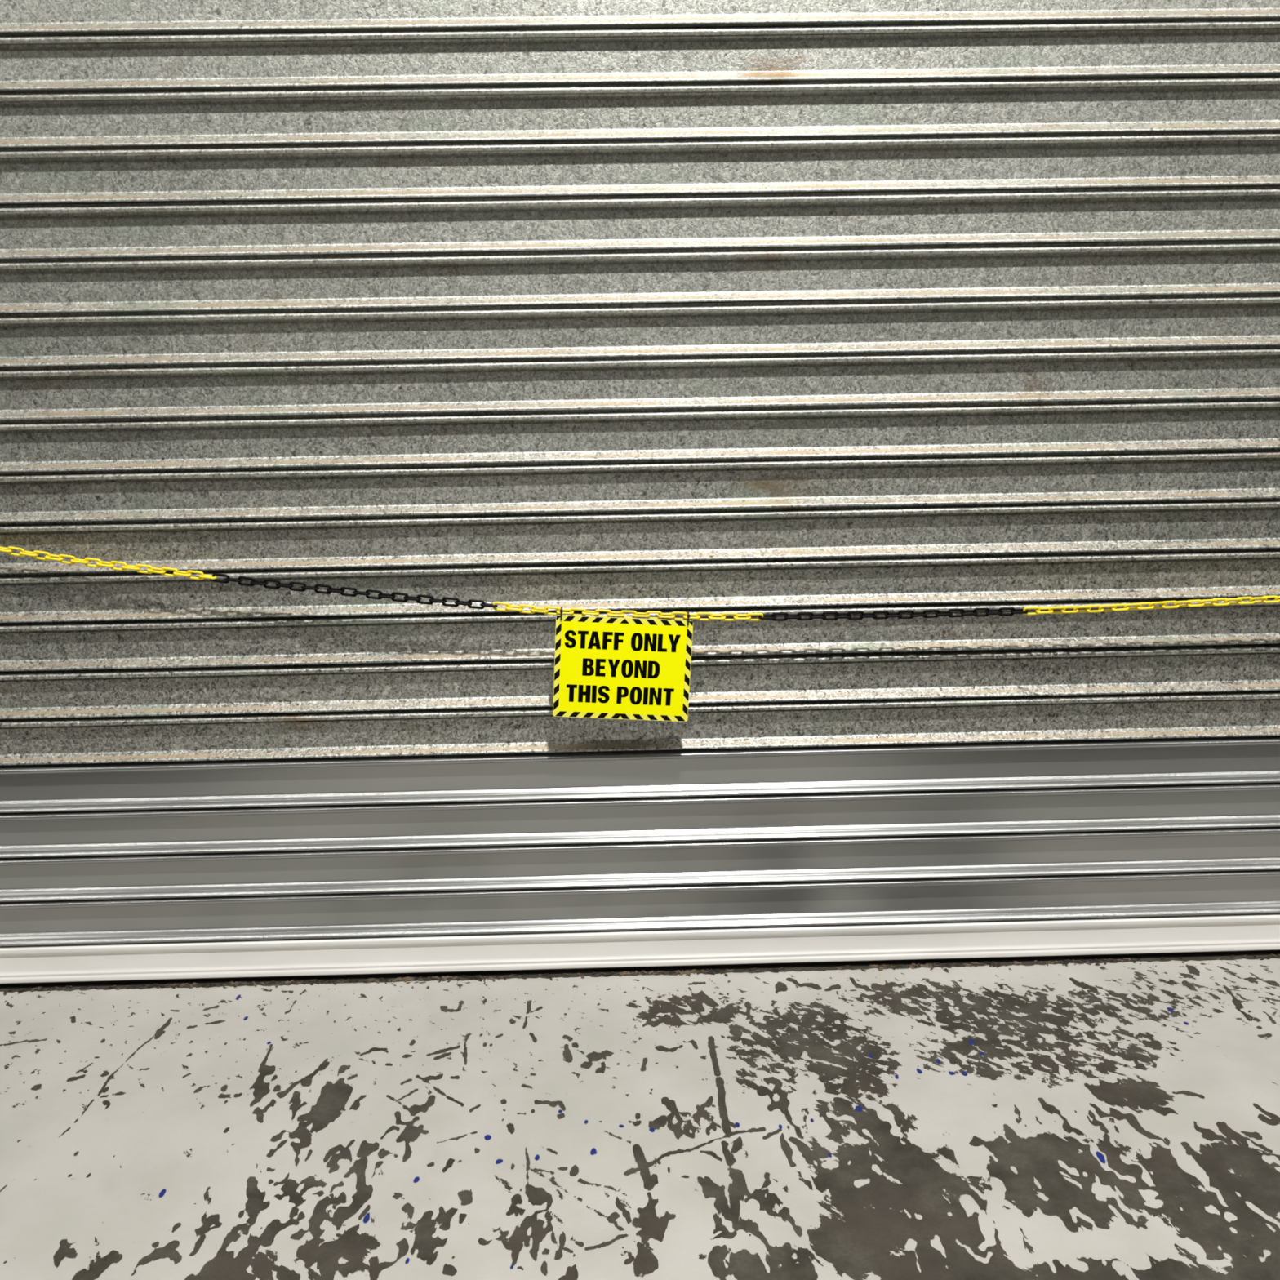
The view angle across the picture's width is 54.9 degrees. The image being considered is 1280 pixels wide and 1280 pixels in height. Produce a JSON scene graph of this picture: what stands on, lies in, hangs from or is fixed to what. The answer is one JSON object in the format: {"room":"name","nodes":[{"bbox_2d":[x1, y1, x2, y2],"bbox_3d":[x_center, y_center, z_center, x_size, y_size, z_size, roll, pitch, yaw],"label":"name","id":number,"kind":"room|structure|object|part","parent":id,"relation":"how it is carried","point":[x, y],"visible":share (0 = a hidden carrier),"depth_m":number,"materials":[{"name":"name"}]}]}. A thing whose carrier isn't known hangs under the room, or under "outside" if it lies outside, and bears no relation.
{"room":"warehouse","nodes":[
{"label":"warehouse","id":0,"kind":"room"},
{"bbox_2d":[0,952,1279,1279],"bbox_3d":[0.069,1.770,-1.657,18.000,0.001,10.600,-1,12,-1],"label":"floor","id":1,"kind":"structure","parent":0,"point":[1115,1120],"depth_m":2.34,"materials":[{"name":"paint"}]},
{"bbox_2d":[0,0,1279,986],"bbox_3d":[-0.061,-0.505,2.682,5.300,2.642,0.095,-1,12,-1],"label":"roller shutter","id":2,"kind":"object","parent":1,"relation":"on","point":[664,306],"visible":0.98,"depth_m":2.71,"materials":[{"name":"metal"}]},
{"bbox_3d":[-0.039,0.727,2.935,5.200,0.095,0.043,-1,12,-1],"label":"rail","id":3,"kind":"part","parent":2,"relation":"part of","materials":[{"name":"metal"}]},
{"bbox_2d":[0,952,1279,995],"bbox_3d":[-0.040,0.792,2.920,4.808,0.004,0.051,-1,12,-1],"label":"seal","id":4,"kind":"object","parent":1,"relation":"on","point":[927,965],"depth_m":2.92,"materials":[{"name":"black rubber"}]},
{"bbox_2d":[0,546,1279,621],"bbox_3d":[0.003,-0.260,2.665,5.138,0.461,0.038,-1,12,-1],"label":"chain","id":5,"kind":"object","parent":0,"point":[100,563],"visible":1,"depth_m":2.70,"materials":[{"name":"yellow plastic"}]},
{"bbox_2d":[552,606,693,721],"bbox_3d":[-0.039,0.054,2.723,0.313,0.262,0.038,-1,12,-1],"label":"warning sign","id":6,"kind":"object","parent":5,"relation":"hanging from","point":[612,668],"visible":1,"depth_m":2.71,"materials":[{"name":"yellow plastic"}]}
]}

